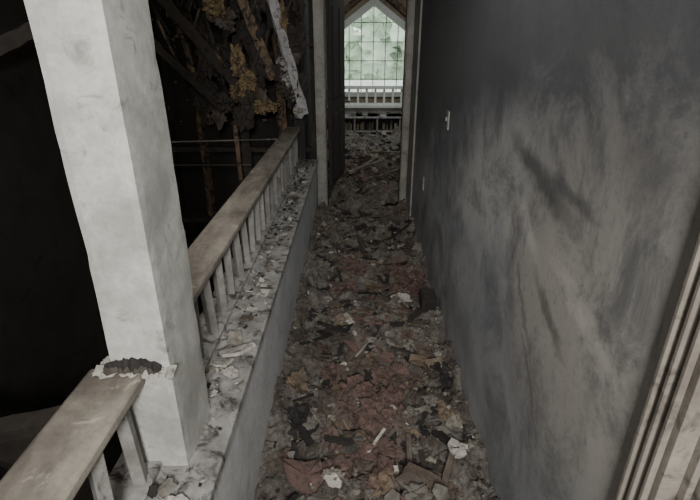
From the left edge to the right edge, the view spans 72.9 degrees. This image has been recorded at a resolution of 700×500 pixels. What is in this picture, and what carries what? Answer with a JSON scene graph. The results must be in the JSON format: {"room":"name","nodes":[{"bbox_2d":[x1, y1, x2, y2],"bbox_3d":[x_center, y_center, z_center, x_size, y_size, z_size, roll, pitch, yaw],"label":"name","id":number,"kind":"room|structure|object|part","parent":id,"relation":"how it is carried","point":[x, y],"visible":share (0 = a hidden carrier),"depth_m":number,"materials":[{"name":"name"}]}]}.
{"room":"abandoned house hallway","nodes":[
{"label":"abandoned house hallway","id":0,"kind":"room"},
{"bbox_2d":[0,0,116,479],"bbox_3d":[-2.744,0.855,2.034,0.120,5.000,8.420,0,24,1],"label":"wall","id":1,"kind":"structure","parent":0,"point":[52,335],"depth_m":4.01,"materials":[{"name":"black paint"}]},
{"bbox_2d":[104,434,122,470],"bbox_3d":[-1.642,3.190,3.057,2.085,0.100,8.200,0,24,1],"label":"floor","id":2,"kind":"structure","parent":0,"point":[113,453],"depth_m":5.16,"materials":[{"name":"black"}]},
{"bbox_2d":[171,0,316,273],"bbox_3d":[-1.485,-0.451,5.007,2.330,5.000,0.250,0,24,1],"label":"frame","id":3,"kind":"object","parent":2,"relation":"on","point":[204,148],"visible":0.2,"depth_m":4.65,"materials":[{"name":"brown wood"}]},
{"bbox_2d":[148,0,293,315],"bbox_3d":[-1.581,-0.797,5.795,2.120,5.000,0.120,0,24,1],"label":"wall","id":4,"kind":"structure","parent":0,"point":[189,179],"depth_m":5.49,"materials":[{"name":"black"}]},
{"bbox_2d":[213,167,317,499],"bbox_3d":[-0.480,1.978,1.912,0.250,3.040,7.100,0,24,1],"label":"wall","id":5,"kind":"structure","parent":0,"point":[239,477],"depth_m":1.92,"materials":[{"name":"paint"}]},
{"bbox_2d":[0,405,110,499],"bbox_3d":[-1.636,1.056,2.010,2.020,0.898,1.752,0,24,1],"label":"planks","id":6,"kind":"object","parent":5,"relation":"attached to","point":[17,431],"visible":0.21,"depth_m":1.84,"materials":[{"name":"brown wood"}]},
{"bbox_2d":[109,159,317,499],"bbox_3d":[-0.484,0.572,1.294,0.282,0.032,7.100,0,24,1],"label":"trim","id":7,"kind":"structure","parent":5,"relation":"on","point":[208,459],"depth_m":1.61,"materials":[{"name":"paint"}]},
{"bbox_2d":[24,0,209,465],"bbox_3d":[-0.511,-0.348,0.952,0.200,1.928,0.252,0,24,1],"label":"post","id":8,"kind":"object","parent":7,"relation":"on","point":[97,58],"visible":0.99,"depth_m":1.00,"materials":[{"name":"paint"}]},
{"bbox_2d":[0,127,301,499],"bbox_3d":[-0.563,0.418,1.227,0.142,0.304,7.100,0,24,1],"label":"balustrade","id":9,"kind":"object","parent":7,"relation":"on","point":[68,449],"visible":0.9,"depth_m":1.16,"materials":[{"name":"paint"}]},
{"bbox_3d":[-0.535,0.549,1.285,0.080,0.018,7.100,0,24,1],"label":"shoe rail","id":10,"kind":"part","parent":9,"relation":"part of","materials":[{"name":"paint"}]},
{"bbox_2d":[147,161,313,499],"bbox_3d":[-0.403,-0.063,2.652,0.158,0.065,3.904,0,24,1],"label":"debris","id":11,"kind":"object","parent":7,"relation":"on","point":[234,338],"visible":1,"depth_m":1.70,"materials":[{"name":"paint"}]},
{"bbox_2d":[293,0,327,158],"bbox_3d":[-0.453,-1.796,7.201,0.100,5.700,5.380,0,24,1],"label":"wall","id":12,"kind":"structure","parent":0,"point":[304,138],"depth_m":4.66,"materials":[{"name":"grey paint"}]},
{"bbox_2d":[344,0,405,102],"bbox_3d":[1.115,-4.029,9.178,3.180,3.200,0.230,0,24,1],"label":"wall window","id":13,"kind":"structure","parent":12,"relation":"in","point":[361,3],"depth_m":8.98,"materials":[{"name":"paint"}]},
{"bbox_3d":[0.455,-3.903,9.239,1.300,1.580,0.025,0,24,1],"label":"muntins","id":14,"kind":"part","parent":13,"relation":"part of","materials":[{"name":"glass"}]},
{"bbox_3d":[0.455,-4.031,9.147,1.560,2.048,0.160,0,24,1],"label":"frame","id":15,"kind":"part","parent":13,"relation":"part of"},
{"bbox_2d":[328,196,397,206],"bbox_3d":[1.099,0.041,4.074,3.080,0.150,12.650,0,24,1],"label":"floor","id":16,"kind":"structure","parent":0,"point":[396,203],"depth_m":5.09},
{"bbox_2d":[327,126,400,206],"bbox_3d":[1.106,-1.251,6.330,3.020,0.462,3.620,0,24,1],"label":"debris","id":17,"kind":"object","parent":16,"relation":"on","point":[371,171],"visible":0.41,"depth_m":5.46,"materials":[{"name":"brown wood"}]},
{"bbox_2d":[345,111,401,134],"bbox_3d":[0.462,-2.102,8.126,1.550,0.516,0.300,0,24,1],"label":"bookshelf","id":18,"kind":"object","parent":16,"relation":"on","point":[355,122],"visible":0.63,"depth_m":8.03,"materials":[{"name":"wood"}]},
{"bbox_2d":[254,198,500,499],"bbox_3d":[0.088,1.002,1.460,0.885,0.257,7.050,0,24,1],"label":"debris","id":19,"kind":"object","parent":16,"relation":"on","point":[370,403],"visible":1,"depth_m":2.28,"materials":[{"name":"brown wood"}]},
{"bbox_2d":[327,105,401,113],"bbox_3d":[1.150,-2.246,8.350,3.080,0.600,0.200,0,24,1],"label":"wall","id":20,"kind":"structure","parent":0,"point":[383,109],"depth_m":8.21,"materials":[{"name":"white paint"}]},
{"bbox_2d":[327,86,402,104],"bbox_3d":[1.158,-2.662,8.167,3.096,0.310,0.080,0,24,1],"label":"railing","id":21,"kind":"object","parent":20,"relation":"on","point":[375,88],"visible":0.3,"depth_m":8.15,"materials":[{"name":"paint"}]},
{"bbox_2d":[411,0,699,499],"bbox_3d":[0.590,-0.059,1.005,0.120,2.500,7.100,0,24,1],"label":"wall","id":22,"kind":"structure","parent":0,"point":[556,215],"depth_m":1.21,"materials":[{"name":"paint"}]},
{"bbox_2d":[312,0,415,185],"bbox_3d":[1.118,-1.828,4.165,3.300,3.200,0.120,0,24,1],"label":"doorway","id":23,"kind":"structure","parent":22,"relation":"in","point":[415,0],"depth_m":4.25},
{"bbox_2d":[312,0,422,215],"bbox_3d":[0.125,-1.348,4.191,0.882,2.300,0.480,0,24,1],"label":"door frame","id":24,"kind":"structure","parent":22,"relation":"attached to","point":[413,11],"depth_m":4.23,"materials":[{"name":"white paint"}]},
{"bbox_2d":[326,0,349,186],"bbox_3d":[-0.102,-1.601,4.779,0.100,1.790,0.740,4,24,9],"label":"door","id":25,"kind":"structure","parent":24,"relation":"in","point":[335,11],"depth_m":4.67,"materials":[{"name":"brown wood"}]},
{"bbox_2d":[445,110,449,129],"bbox_3d":[0.540,-0.725,2.646,0.016,0.100,0.060,0,24,1],"label":"light switch","id":26,"kind":"object","parent":22,"relation":"attached to","point":[448,112],"visible":1,"depth_m":2.64,"materials":[{"name":"plastic"}]},
{"bbox_2d":[615,233,699,499],"bbox_3d":[0.574,0.429,0.354,0.136,2.130,0.995,0,24,1],"label":"trim","id":27,"kind":"structure","parent":22,"relation":"attached to","point":[663,462],"depth_m":0.78,"materials":[{"name":"paint"}]},
{"bbox_2d":[691,478,699,499],"bbox_3d":[0.591,0.457,0.378,0.042,2.040,0.828,0,24,1],"label":"door","id":28,"kind":"structure","parent":22,"relation":"in","point":[696,494],"depth_m":0.79,"materials":[{"name":"paint"}]},
{"bbox_3d":[-1.075,-1.453,0.947,3.460,0.100,8.320,0,24,1],"label":"ceiling","id":29,"kind":"structure","parent":0,"visible":0},
{"bbox_2d":[0,0,311,132],"bbox_3d":[-1.574,-1.667,3.652,2.611,1.658,0.765,-14,27,-29],"label":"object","id":30,"kind":"structure","parent":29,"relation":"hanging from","point":[218,60],"depth_m":4.02,"materials":[{"name":"wood"}]},
{"bbox_2d":[171,125,276,183],"bbox_3d":[-1.170,-0.640,4.444,1.070,1.200,0.049,0,24,0],"label":"rails","id":31,"kind":"object","parent":30,"relation":"hanging from","point":[236,139],"visible":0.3,"depth_m":4.31,"materials":[{"name":"wood"}]},
{"label":"outside","id":32,"kind":"structure","parent":0,"visible":0},
{"bbox_3d":[0.369,-10.256,33.938,60.000,0.100,49.600,0,24,1],"label":"ground","id":33,"kind":"structure","parent":32,"visible":0},
{"bbox_2d":[345,80,402,91],"bbox_3d":[0.573,-4.181,16.179,4.000,3.050,3.000,0,24,1],"label":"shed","id":34,"kind":"object","parent":33,"relation":"on","point":[352,82],"visible":0.02,"depth_m":15.34,"materials":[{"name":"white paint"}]},
{"bbox_2d":[345,7,404,78],"bbox_3d":[1.265,-11.194,21.324,15.296,8.474,7.490,0,24,1],"label":"trees","id":35,"kind":"object","parent":33,"relation":"on","point":[368,69],"visible":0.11,"depth_m":20.12,"materials":[{"name":"green plant"}]}
]}

